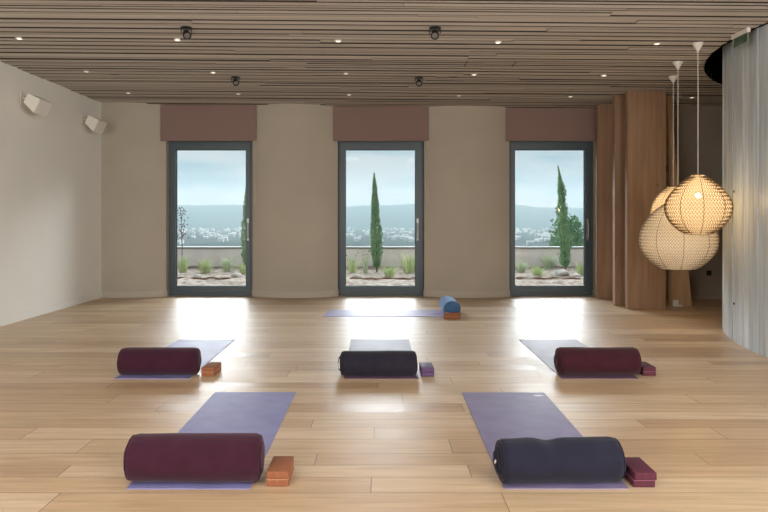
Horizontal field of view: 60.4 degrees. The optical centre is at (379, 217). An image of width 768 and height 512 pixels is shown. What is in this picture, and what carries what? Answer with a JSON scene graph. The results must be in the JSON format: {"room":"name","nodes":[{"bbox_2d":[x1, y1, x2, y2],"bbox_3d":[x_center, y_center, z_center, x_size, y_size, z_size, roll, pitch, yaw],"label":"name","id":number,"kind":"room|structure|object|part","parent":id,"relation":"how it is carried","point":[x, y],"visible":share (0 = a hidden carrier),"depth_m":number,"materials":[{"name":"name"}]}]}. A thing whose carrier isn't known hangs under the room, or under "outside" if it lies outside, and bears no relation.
{"room":"exercise studio","nodes":[
{"label":"exercise studio","id":0,"kind":"room"},
{"bbox_2d":[0,61,100,317],"bbox_3d":[-4.715,-0.540,4.930,0.250,3.700,13.060,0,0,0],"label":"wall","id":1,"kind":"structure","parent":0,"point":[50,165],"depth_m":9.06,"materials":[{"name":"paint"}]},
{"bbox_2d":[20,92,51,115],"bbox_3d":[-4.434,-1.469,8.470,0.312,0.279,0.320,0,0,0],"label":"wall speaker","id":2,"kind":"object","parent":1,"relation":"attached to","point":[38,105],"visible":1,"depth_m":8.37,"materials":[{"name":"white paint"}]},
{"bbox_2d":[35,100,51,115],"bbox_3d":[-4.318,-1.410,8.470,0.079,0.156,0.296,0,0,0],"label":"grille","id":3,"kind":"object","parent":2,"relation":"attached to","point":[42,107],"depth_m":8.44,"materials":[{"name":"white paint"}]},
{"bbox_2d":[0,292,101,326],"bbox_3d":[-4.583,1.260,4.700,0.014,0.100,12.600,0,0,0],"label":"baseboard","id":4,"kind":"structure","parent":1,"relation":"attached to","point":[14,318],"depth_m":9.08,"materials":[{"name":"paint"}]},
{"bbox_2d":[82,114,106,133],"bbox_3d":[-4.434,-1.459,10.200,0.312,0.279,0.320,0,0,0],"label":"wall speaker","id":5,"kind":"object","parent":1,"relation":"attached to","point":[97,125],"visible":1,"depth_m":10.06,"materials":[{"name":"white paint"}]},
{"bbox_2d":[94,121,106,132],"bbox_3d":[-4.318,-1.400,10.200,0.079,0.156,0.296,0,0,0],"label":"grille","id":6,"kind":"object","parent":5,"relation":"attached to","point":[99,126],"depth_m":10.16,"materials":[{"name":"white paint"}]},
{"bbox_2d":[101,102,595,296],"bbox_3d":[-0.220,-0.490,11.150,8.740,3.600,0.620,0,0,0],"label":"wall","id":7,"kind":"structure","parent":0,"point":[295,169],"depth_m":10.88,"materials":[{"name":"paint"}]},
{"bbox_2d":[169,141,252,294],"bbox_3d":[-2.849,0.006,11.175,1.444,2.608,0.189,0,0,0],"label":"window","id":8,"kind":"structure","parent":7,"relation":"in","point":[174,146],"depth_m":11.15,"materials":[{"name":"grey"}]},
{"bbox_2d":[161,105,256,203],"bbox_3d":[-2.849,-1.053,10.988,1.590,1.639,0.087,0,0,0],"label":"roller blind","id":9,"kind":"object","parent":8,"relation":"attached to","point":[178,122],"visible":1,"depth_m":10.96,"materials":[{"name":"brown fabric"}]},
{"bbox_3d":[-2.849,-1.289,10.962,1.590,0.022,0.016,0,0,0],"label":"rail","id":10,"kind":"part","parent":9,"relation":"part of","materials":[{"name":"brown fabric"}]},
{"bbox_3d":[-2.231,0.195,11.114,0.032,0.370,0.067,0,0,0],"label":"handle","id":11,"kind":"part","parent":8,"relation":"part of","materials":[{"name":"silver metal"}]},
{"bbox_2d":[101,289,595,297],"bbox_3d":[-0.445,1.258,10.988,8.290,0.105,0.325,0,0,0],"label":"baseboard","id":12,"kind":"structure","parent":7,"relation":"attached to","point":[105,294],"depth_m":10.86,"materials":[{"name":"beige paint"}]},
{"bbox_2d":[338,141,423,294],"bbox_3d":[0.017,0.006,11.175,1.444,2.608,0.189,0,0,0],"label":"window","id":13,"kind":"structure","parent":7,"relation":"in","point":[343,146],"depth_m":11.15,"materials":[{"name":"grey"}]},
{"bbox_2d":[333,107,428,192],"bbox_3d":[0.017,-1.042,10.988,1.590,1.616,0.087,0,0,0],"label":"roller blind","id":14,"kind":"object","parent":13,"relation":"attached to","point":[349,123],"visible":1,"depth_m":10.96,"materials":[{"name":"brown fabric"}]},
{"bbox_3d":[0.017,-1.289,10.962,1.590,0.022,0.016,0,0,0],"label":"rail","id":15,"kind":"part","parent":14,"relation":"part of","materials":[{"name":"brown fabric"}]},
{"bbox_3d":[0.635,0.195,11.114,0.032,0.370,0.067,0,0,0],"label":"handle","id":16,"kind":"part","parent":13,"relation":"part of","materials":[{"name":"silver metal"}]},
{"bbox_2d":[505,108,595,140],"bbox_3d":[2.883,-1.552,10.992,1.590,0.549,0.077,0,0,0],"label":"roller blind","id":17,"kind":"object","parent":7,"relation":"attached to","point":[522,124],"visible":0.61,"depth_m":10.96,"materials":[{"name":"brown fabric"}]},
{"bbox_3d":[2.883,-1.289,10.962,1.590,0.022,0.016,0,0,0],"label":"rail","id":18,"kind":"part","parent":17,"relation":"part of","materials":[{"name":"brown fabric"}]},
{"bbox_2d":[509,141,592,294],"bbox_3d":[2.883,0.006,11.175,1.444,2.608,0.189,0,0,0],"label":"window","id":19,"kind":"structure","parent":7,"relation":"in","point":[586,147],"depth_m":11.15,"materials":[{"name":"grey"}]},
{"bbox_3d":[3.501,0.195,11.114,0.032,0.370,0.067,0,0,0],"label":"handle","id":20,"kind":"part","parent":19,"relation":"part of","materials":[{"name":"silver metal"}]},
{"bbox_2d":[0,295,767,511],"bbox_3d":[1.505,1.350,4.780,12.790,0.080,13.360,0,0,0],"label":"floor","id":21,"kind":"structure","parent":0,"point":[67,425],"depth_m":4.66,"materials":[{"name":"brown wood"}]},
{"bbox_2d":[114,339,234,378],"bbox_3d":[-1.860,1.307,6.234,0.610,0.005,1.728,0,0,0],"label":"yoga mat","id":22,"kind":"object","parent":21,"relation":"on","point":[209,348],"visible":0.52,"depth_m":6.55,"materials":[{"name":"purple rubber"}]},
{"bbox_2d":[117,347,201,374],"bbox_3d":[-1.852,1.195,5.529,0.683,0.219,0.237,0,0,0],"label":"bolster","id":23,"kind":"object","parent":22,"relation":"on","point":[130,360],"visible":1,"depth_m":5.43,"materials":[{"name":"red fabric"}]},
{"bbox_2d":[126,392,295,488],"bbox_3d":[-0.932,1.307,4.068,0.609,0.005,1.762,0,0,0],"label":"yoga mat","id":24,"kind":"object","parent":21,"relation":"on","point":[262,413],"visible":0.52,"depth_m":4.25,"materials":[{"name":"purple rubber"}]},
{"bbox_2d":[123,433,264,481],"bbox_3d":[-0.929,1.193,3.304,0.690,0.223,0.238,0,0,0],"label":"bolster","id":25,"kind":"object","parent":24,"relation":"on","point":[148,457],"visible":1,"depth_m":3.21,"materials":[{"name":"red fabric"}]},
{"bbox_2d":[201,366,221,375],"bbox_3d":[-1.421,1.292,5.565,0.108,0.036,0.216,0,0,3],"label":"block","id":26,"kind":"object","parent":21,"relation":"on","point":[218,370],"visible":0.66,"depth_m":5.46,"materials":[{"name":"orange plastic"}]},
{"bbox_2d":[201,362,220,371],"bbox_3d":[-1.421,1.254,5.565,0.108,0.036,0.216,0,0,3],"label":"block","id":27,"kind":"object","parent":26,"relation":"on","point":[211,366],"visible":1,"depth_m":5.50,"materials":[{"name":"orange plastic"}]},
{"bbox_2d":[266,464,293,485],"bbox_3d":[-0.501,1.292,3.325,0.108,0.036,0.216,0,0,0],"label":"block","id":28,"kind":"object","parent":21,"relation":"on","point":[269,482],"visible":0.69,"depth_m":3.22,"materials":[{"name":"orange plastic"}]},
{"bbox_2d":[266,456,293,478],"bbox_3d":[-0.501,1.254,3.325,0.108,0.036,0.216,0,0,0],"label":"block","id":29,"kind":"object","parent":28,"relation":"on","point":[280,467],"visible":1,"depth_m":3.27,"materials":[{"name":"orange plastic"}]},
{"bbox_2d":[344,339,418,378],"bbox_3d":[0.002,1.307,6.234,0.631,0.005,1.728,0,0,0],"label":"yoga mat","id":30,"kind":"object","parent":21,"relation":"on","point":[355,344],"visible":0.48,"depth_m":6.65,"materials":[{"name":"rubber"}]},
{"bbox_2d":[338,351,417,375],"bbox_3d":[-0.020,1.206,5.500,0.663,0.198,0.226,0,0,0],"label":"bolster","id":31,"kind":"object","parent":30,"relation":"on","point":[352,363],"visible":1,"depth_m":5.40,"materials":[{"name":"grey fabric"}]},
{"bbox_2d":[323,310,443,316],"bbox_3d":[0.120,1.307,9.070,1.760,0.006,0.620,0,0,0],"label":"yoga mat","id":32,"kind":"object","parent":21,"relation":"on","point":[330,313],"visible":0.91,"depth_m":9.02,"materials":[{"name":"purple rubber"}]},
{"bbox_2d":[439,296,460,311],"bbox_3d":[0.957,1.202,9.053,0.236,0.205,0.699,0,0,0],"label":"bolster","id":33,"kind":"object","parent":32,"relation":"on","point":[447,303],"visible":0.84,"depth_m":8.74,"materials":[{"name":"blue fabric"}]},
{"bbox_2d":[419,367,433,376],"bbox_3d":[0.392,1.292,5.550,0.108,0.036,0.216,0,0,-1],"label":"block","id":34,"kind":"object","parent":21,"relation":"on","point":[423,374],"visible":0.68,"depth_m":5.44,"materials":[{"name":"plastic"}]},
{"bbox_2d":[419,362,433,371],"bbox_3d":[0.392,1.254,5.550,0.108,0.036,0.216,0,0,-1],"label":"block","id":35,"kind":"object","parent":34,"relation":"on","point":[424,366],"visible":1,"depth_m":5.50,"materials":[{"name":"plastic"}]},
{"bbox_2d":[444,316,460,318],"bbox_3d":[0.942,1.292,8.615,0.213,0.036,0.108,0,0,0],"label":"block","id":36,"kind":"object","parent":21,"relation":"on","point":[445,317],"visible":0.84,"depth_m":8.56,"materials":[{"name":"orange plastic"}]},
{"bbox_2d":[444,312,460,315],"bbox_3d":[0.942,1.254,8.615,0.213,0.036,0.108,0,0,0],"label":"block","id":37,"kind":"object","parent":36,"relation":"on","point":[445,313],"visible":1,"depth_m":8.56,"materials":[{"name":"orange plastic"}]},
{"bbox_2d":[462,392,628,488],"bbox_3d":[0.914,1.307,4.065,0.628,0.006,1.750,0,0,0],"label":"yoga mat","id":38,"kind":"object","parent":21,"relation":"on","point":[496,416],"visible":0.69,"depth_m":4.21,"materials":[{"name":"purple rubber"}]},
{"bbox_2d":[493,436,625,483],"bbox_3d":[0.885,1.203,3.300,0.648,0.204,0.230,0,0,-4],"label":"bolster","id":39,"kind":"object","parent":38,"relation":"on","point":[526,459],"visible":1,"depth_m":3.21,"materials":[{"name":"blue fabric"}]},
{"bbox_3d":[0.578,1.208,3.281,0.028,0.134,0.107,0,0,-4],"label":"carry handle","id":40,"kind":"part","parent":39,"relation":"part of","materials":[{"name":"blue fabric"}]},
{"bbox_2d":[519,339,638,378],"bbox_3d":[1.796,1.307,6.230,0.629,0.005,1.720,0,0,0],"label":"yoga mat","id":41,"kind":"object","parent":21,"relation":"on","point":[544,349],"visible":0.54,"depth_m":6.50,"materials":[{"name":"purple rubber"}]},
{"bbox_2d":[554,347,641,374],"bbox_3d":[1.813,1.194,5.530,0.709,0.222,0.236,0,0,0],"label":"bolster","id":42,"kind":"object","parent":41,"relation":"on","point":[567,360],"visible":1,"depth_m":5.43,"materials":[{"name":"red fabric"}]},
{"bbox_2d":[596,107,597,297],"bbox_3d":[3.700,-0.264,10.866,0.300,3.149,0.050,0,0,-8],"label":"timber post","id":43,"kind":"object","parent":21,"relation":"on","point":[596,107],"visible":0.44,"depth_m":10.83,"materials":[{"name":"brown wood"}]},
{"bbox_2d":[598,104,612,299],"bbox_3d":[3.699,-0.264,10.630,0.360,3.149,0.060,0,0,32],"label":"timber post","id":44,"kind":"object","parent":21,"relation":"on","point":[605,111],"visible":0.56,"depth_m":10.64,"materials":[{"name":"brown wood"}]},
{"bbox_2d":[613,95,624,305],"bbox_3d":[3.762,-0.265,9.876,0.520,3.149,0.110,0,0,2],"label":"timber post","id":45,"kind":"object","parent":21,"relation":"on","point":[618,100],"visible":0.44,"depth_m":9.83,"materials":[{"name":"brown wood"}]},
{"bbox_2d":[624,471,655,486],"bbox_3d":[1.285,1.292,3.314,0.108,0.036,0.216,0,0,0],"label":"block","id":46,"kind":"object","parent":21,"relation":"on","point":[635,483],"visible":0.51,"depth_m":3.21,"materials":[{"name":"plastic"}]},
{"bbox_2d":[625,457,656,479],"bbox_3d":[1.291,1.254,3.310,0.108,0.036,0.216,0,0,0],"label":"block","id":47,"kind":"object","parent":46,"relation":"on","point":[636,467],"visible":0.81,"depth_m":3.25,"materials":[{"name":"plastic"}]},
{"bbox_2d":[625,91,666,308],"bbox_3d":[3.850,-0.264,9.525,0.588,3.149,0.100,0,0,1],"label":"timber post","id":48,"kind":"object","parent":21,"relation":"on","point":[645,111],"visible":0.73,"depth_m":9.48,"materials":[{"name":"brown wood"}]},
{"bbox_2d":[640,370,655,375],"bbox_3d":[2.236,1.292,5.580,0.108,0.036,0.216,0,0,0],"label":"block","id":49,"kind":"object","parent":21,"relation":"on","point":[644,373],"visible":0.51,"depth_m":5.47,"materials":[{"name":"plastic"}]},
{"bbox_2d":[641,362,655,370],"bbox_3d":[2.236,1.254,5.580,0.108,0.036,0.216,0,0,0],"label":"block","id":50,"kind":"object","parent":49,"relation":"on","point":[646,366],"visible":0.73,"depth_m":5.47,"materials":[{"name":"plastic"}]},
{"bbox_2d":[666,96,691,305],"bbox_3d":[4.460,-0.260,9.840,0.380,3.140,0.120,0,0,0],"label":"timber post","id":51,"kind":"object","parent":21,"relation":"on","point":[679,284],"visible":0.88,"depth_m":9.83,"materials":[{"name":"brown wood"}]},
{"bbox_2d":[0,0,767,107],"bbox_3d":[1.507,-2.044,4.830,12.792,0.500,13.260,0,0,0],"label":"ceiling","id":52,"kind":"structure","parent":0,"point":[549,52],"depth_m":7.22,"materials":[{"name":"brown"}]},
{"bbox_2d":[180,26,192,39],"bbox_3d":[-1.905,-1.811,6.496,0.116,0.118,0.116,0,0,-30],"label":"ceiling spotlight","id":53,"kind":"object","parent":52,"relation":"attached to","point":[186,34],"visible":1,"depth_m":6.47,"materials":[{"name":"black metal"}]},
{"bbox_3d":[-1.904,-1.864,6.496,0.116,0.012,0.116,0,0,-30],"label":"plate","id":54,"kind":"part","parent":53,"relation":"part of","materials":[{"name":"black metal"}]},
{"bbox_2d":[231,76,239,85],"bbox_3d":[-1.920,-1.811,8.771,0.116,0.118,0.116,0,0,-25],"label":"ceiling spotlight","id":55,"kind":"object","parent":52,"relation":"attached to","point":[235,81],"visible":1,"depth_m":8.74,"materials":[{"name":"black metal"}]},
{"bbox_2d":[415,77,422,86],"bbox_3d":[0.515,-1.792,8.708,0.116,0.118,0.116,0,0,0],"label":"ceiling spotlight","id":56,"kind":"object","parent":52,"relation":"attached to","point":[418,82],"visible":1,"depth_m":8.69,"materials":[{"name":"black metal"}]},
{"bbox_2d":[429,26,440,39],"bbox_3d":[0.535,-1.792,6.426,0.116,0.118,0.116,0,0,10],"label":"ceiling spotlight","id":57,"kind":"object","parent":52,"relation":"attached to","point":[434,34],"visible":1,"depth_m":6.40,"materials":[{"name":"black metal"}]},
{"bbox_3d":[0.535,-1.845,6.426,0.116,0.012,0.116,0,0,10],"label":"plate","id":58,"kind":"part","parent":57,"relation":"part of","materials":[{"name":"black metal"}]},
{"bbox_2d":[650,75,677,213],"bbox_3d":[3.777,-0.859,8.500,0.564,1.932,0.564,0,0,-6],"label":"pendant lantern","id":59,"kind":"object","parent":52,"relation":"hanging from","point":[660,199],"visible":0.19,"depth_m":8.47,"materials":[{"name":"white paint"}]},
{"bbox_3d":[3.777,-0.148,8.500,0.549,0.502,0.549,0,0,0],"label":"lamp shade","id":60,"kind":"part","parent":59,"relation":"part of","materials":[{"name":"beige wicker"}]},
{"bbox_3d":[3.777,-1.015,8.500,0.008,1.439,0.008,0,0,0],"label":"cord","id":61,"kind":"part","parent":59,"relation":"part of","materials":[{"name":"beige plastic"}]},
{"bbox_2d":[638,61,718,269],"bbox_3d":[3.490,-0.616,7.730,0.864,2.423,0.864,0,0,16],"label":"pendant lantern","id":62,"kind":"object","parent":52,"relation":"hanging from","point":[663,245],"visible":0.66,"depth_m":7.45,"materials":[{"name":"beige wicker"}]},
{"bbox_3d":[3.490,0.190,7.730,0.849,0.802,0.849,0,0,0],"label":"lamp shade","id":63,"kind":"part","parent":62,"relation":"part of","materials":[{"name":"beige wicker"}]},
{"bbox_2d":[664,42,733,234],"bbox_3d":[3.325,-0.826,6.900,0.656,2.005,0.656,0,0,-21],"label":"pendant lantern","id":64,"kind":"object","parent":52,"relation":"hanging from","point":[698,205],"visible":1,"depth_m":6.69,"materials":[{"name":"beige wicker"}]},
{"bbox_3d":[3.325,-0.139,6.900,0.640,0.622,0.640,0,0,0],"label":"lamp shade","id":65,"kind":"part","parent":64,"relation":"part of","materials":[{"name":"beige wicker"}]},
{"bbox_2d":[731,27,750,48],"bbox_3d":[3.530,-1.759,6.460,0.036,0.135,0.290,0,0,0],"label":"exit sign","id":66,"kind":"object","parent":52,"relation":"attached to","point":[741,37],"visible":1,"depth_m":6.44,"materials":[{"name":"white paint"}]},
{"bbox_3d":[3.530,-1.737,6.460,0.008,0.090,0.260,0,0,0],"label":"sign panel","id":67,"kind":"part","parent":66,"relation":"part of","materials":[{"name":"green plastic"}]},
{"bbox_2d":[666,105,721,294],"bbox_3d":[5.875,-0.490,11.060,3.450,3.600,0.800,0,0,0],"label":"wall","id":68,"kind":"structure","parent":0,"point":[697,129],"depth_m":10.66,"materials":[{"name":"paint"}]},
{"bbox_2d":[666,295,721,298],"bbox_3d":[5.900,1.280,10.652,3.400,0.060,0.015,0,0,0],"label":"baseboard","id":69,"kind":"structure","parent":68,"relation":"attached to","point":[667,296],"depth_m":10.65,"materials":[{"name":"paint"}]},
{"bbox_2d":[690,270,705,275],"bbox_3d":[5.136,0.888,10.655,0.260,0.090,0.009,0,0,0],"label":"wall plate","id":70,"kind":"object","parent":68,"relation":"attached to","point":[692,272],"visible":1,"depth_m":10.65,"materials":[{"name":"paint"}]},
{"bbox_2d":[722,24,767,356],"bbox_3d":[5.612,-0.490,6.050,3.951,3.600,7.881,0,0,0],"label":"curtain","id":71,"kind":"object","parent":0,"point":[745,66],"depth_m":6.64,"materials":[{"name":"fabric"}]},
{"label":"outside","id":72,"kind":"structure","parent":0,"visible":0},
{"bbox_2d":[177,229,582,245],"bbox_3d":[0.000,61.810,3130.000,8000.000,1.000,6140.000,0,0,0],"label":"valley","id":73,"kind":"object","parent":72,"point":[365,240],"depth_m":1882.29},
{"bbox_2d":[177,227,555,244],"bbox_3d":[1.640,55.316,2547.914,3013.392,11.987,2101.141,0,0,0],"label":"town","id":74,"kind":"object","parent":73,"relation":"on","point":[546,236],"visible":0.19,"depth_m":2227.64,"materials":[{"name":"grey paint"}]},
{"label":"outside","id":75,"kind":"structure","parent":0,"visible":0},
{"bbox_2d":[548,212,582,245],"bbox_3d":[6.002,1.008,21.002,1.339,2.608,1.305,0,0,33],"label":"tree","id":76,"kind":"object","parent":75,"point":[576,233],"visible":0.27,"depth_m":20.83,"materials":[{"name":"green plant"}]},
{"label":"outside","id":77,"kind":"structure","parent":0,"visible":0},
{"bbox_3d":[0.000,1.530,14.230,28.000,0.260,5.540,0,0,0],"label":"ground","id":78,"kind":"structure","parent":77,"visible":0},
{"bbox_2d":[177,249,582,266],"bbox_3d":[0.000,1.230,17.150,28.000,0.860,0.300,0,0,0],"label":"wall","id":79,"kind":"structure","parent":78,"relation":"on","point":[533,256],"depth_m":17.00,"materials":[{"name":"paint"}]},
{"bbox_2d":[177,246,582,248],"bbox_3d":[0.000,0.772,17.150,28.000,0.055,0.380,0,0,0],"label":"coping","id":80,"kind":"object","parent":79,"relation":"on","point":[178,247],"visible":0.25,"depth_m":16.96,"materials":[{"name":"white concrete"}]},
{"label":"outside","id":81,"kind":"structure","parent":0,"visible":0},
{"bbox_2d":[177,266,582,284],"bbox_3d":[0.000,1.321,15.300,16.000,0.203,3.400,0,0,0],"label":"bed","id":82,"kind":"object","parent":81,"point":[218,272],"visible":0.18,"depth_m":14.50,"materials":[{"name":"beige gravel"}]},
{"bbox_2d":[177,207,188,260],"bbox_3d":[-4.862,0.512,16.192,0.374,1.584,0.247,0,0,0],"label":"sapling","id":83,"kind":"object","parent":82,"relation":"on","point":[182,235],"visible":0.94,"depth_m":16.19,"materials":[{"name":"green plant"}]},
{"bbox_2d":[177,255,192,272],"bbox_3d":[-4.681,1.079,15.692,0.474,0.479,0.463,0,0,0],"label":"grass tuft","id":84,"kind":"object","parent":82,"relation":"on","point":[182,267],"visible":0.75,"depth_m":15.65,"materials":[{"name":"green plant"}]},
{"bbox_2d":[193,258,212,273],"bbox_3d":[-4.131,1.112,15.603,0.689,0.418,0.611,0,0,34],"label":"grass tuft","id":85,"kind":"object","parent":82,"relation":"on","point":[206,268],"visible":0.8,"depth_m":15.54,"materials":[{"name":"green plant"}]},
{"bbox_2d":[177,277,230,279],"bbox_3d":[-3.807,1.314,14.400,1.305,0.068,0.142,0,0,0],"label":"pipe","id":86,"kind":"object","parent":82,"relation":"on","point":[177,277],"visible":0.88,"depth_m":14.38,"materials":[{"name":"brown"}]},
{"bbox_2d":[219,256,236,271],"bbox_3d":[-3.675,1.088,15.884,0.651,0.450,0.637,0,0,0],"label":"grass tuft","id":87,"kind":"object","parent":82,"relation":"on","point":[225,263],"visible":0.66,"depth_m":15.84,"materials":[{"name":"green plant"}]},
{"bbox_2d":[230,272,241,277],"bbox_3d":[-3.218,1.299,14.811,0.217,0.154,0.248,0,0,31],"label":"rock","id":88,"kind":"object","parent":82,"relation":"on","point":[235,275],"visible":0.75,"depth_m":14.73,"materials":[{"name":"grey stone"}]},
{"bbox_2d":[238,263,245,273],"bbox_3d":[-3.203,1.177,15.408,0.446,0.300,0.480,0,0,-33],"label":"grass tuft","id":89,"kind":"object","parent":82,"relation":"on","point":[242,269],"visible":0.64,"depth_m":15.33,"materials":[{"name":"green plant"}]},
{"bbox_2d":[240,188,245,266],"bbox_3d":[-3.155,0.196,15.799,0.366,2.419,0.430,0,0,-16],"label":"cypress tree","id":90,"kind":"object","parent":82,"relation":"on","point":[243,241],"visible":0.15,"depth_m":15.73,"materials":[{"name":"green plant"}]},
{"bbox_2d":[346,252,363,272],"bbox_3d":[-0.655,1.070,15.620,0.549,0.502,0.543,0,0,-32],"label":"grass tuft","id":91,"kind":"object","parent":82,"relation":"on","point":[351,266],"visible":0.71,"depth_m":15.57,"materials":[{"name":"green plant"}]},
{"bbox_2d":[360,248,369,272],"bbox_3d":[-0.362,1.017,15.501,0.313,0.614,0.332,0,0,0],"label":"grass tuft","id":92,"kind":"object","parent":82,"relation":"on","point":[365,264],"visible":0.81,"depth_m":15.49,"materials":[{"name":"green plant"}]},
{"bbox_2d":[369,172,382,271],"bbox_3d":[-0.093,0.150,15.801,0.316,2.510,0.323,0,0,-38],"label":"cypress tree","id":93,"kind":"object","parent":82,"relation":"on","point":[376,233],"visible":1,"depth_m":15.75,"materials":[{"name":"green plant"}]},
{"bbox_2d":[350,277,411,279],"bbox_3d":[0.022,1.316,14.350,1.365,0.068,0.142,0,0,0],"label":"pipe","id":94,"kind":"object","parent":82,"relation":"on","point":[350,277],"visible":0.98,"depth_m":14.33,"materials":[{"name":"brown"}]},
{"bbox_2d":[379,264,399,276],"bbox_3d":[0.225,1.173,14.855,0.668,0.340,0.640,0,0,0],"label":"grass tuft","id":95,"kind":"object","parent":82,"relation":"on","point":[389,272],"visible":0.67,"depth_m":14.80,"materials":[{"name":"green plant"}]},
{"bbox_2d":[395,248,414,272],"bbox_3d":[0.699,1.011,15.588,0.808,0.620,0.838,0,0,0],"label":"grass tuft","id":96,"kind":"object","parent":82,"relation":"on","point":[408,267],"visible":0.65,"depth_m":15.54,"materials":[{"name":"green plant"}]},
{"bbox_2d":[515,258,529,272],"bbox_3d":[3.351,1.138,15.712,0.622,0.360,0.648,0,0,0],"label":"grass tuft","id":97,"kind":"object","parent":82,"relation":"on","point":[521,268],"visible":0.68,"depth_m":15.67,"materials":[{"name":"green plant"}]},
{"bbox_2d":[527,265,547,275],"bbox_3d":[3.592,1.180,14.928,0.599,0.320,0.577,0,0,0],"label":"grass tuft","id":98,"kind":"object","parent":82,"relation":"on","point":[536,271],"visible":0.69,"depth_m":14.89,"materials":[{"name":"green plant"}]},
{"bbox_2d":[516,277,580,278],"bbox_3d":[3.666,1.314,14.400,1.413,0.068,0.142,0,0,0],"label":"pipe","id":99,"kind":"object","parent":82,"relation":"on","point":[516,277],"visible":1,"depth_m":14.37,"materials":[{"name":"brown"}]},
{"bbox_2d":[539,253,558,268],"bbox_3d":[4.226,1.077,16.457,0.684,0.439,0.688,0,0,0],"label":"grass tuft","id":100,"kind":"object","parent":82,"relation":"on","point":[548,260],"visible":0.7,"depth_m":16.39,"materials":[{"name":"green plant"}]},
{"bbox_2d":[553,269,568,275],"bbox_3d":[4.156,1.286,15.106,0.328,0.226,0.345,0,0,-32],"label":"rock","id":101,"kind":"object","parent":82,"relation":"on","point":[562,272],"visible":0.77,"depth_m":15.01,"materials":[{"name":"grey stone"}]},
{"bbox_2d":[555,165,572,269],"bbox_3d":[4.412,0.068,15.805,0.389,2.676,0.398,0,0,-14],"label":"cypress tree","id":102,"kind":"object","parent":82,"relation":"on","point":[563,231],"visible":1,"depth_m":15.75,"materials":[{"name":"green plant"}]},
{"bbox_2d":[574,262,582,275],"bbox_3d":[4.596,1.146,15.102,0.490,0.380,0.473,0,0,0],"label":"grass tuft","id":103,"kind":"object","parent":82,"relation":"on","point":[580,269],"visible":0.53,"depth_m":15.06,"materials":[{"name":"green plant"}]},
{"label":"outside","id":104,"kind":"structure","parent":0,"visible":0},
{"bbox_2d":[177,204,582,228],"bbox_3d":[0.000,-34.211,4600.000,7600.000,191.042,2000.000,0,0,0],"label":"hills","id":105,"kind":"structure","parent":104,"point":[199,216],"depth_m":4319.13,"materials":[{"name":"blue"}]}
]}

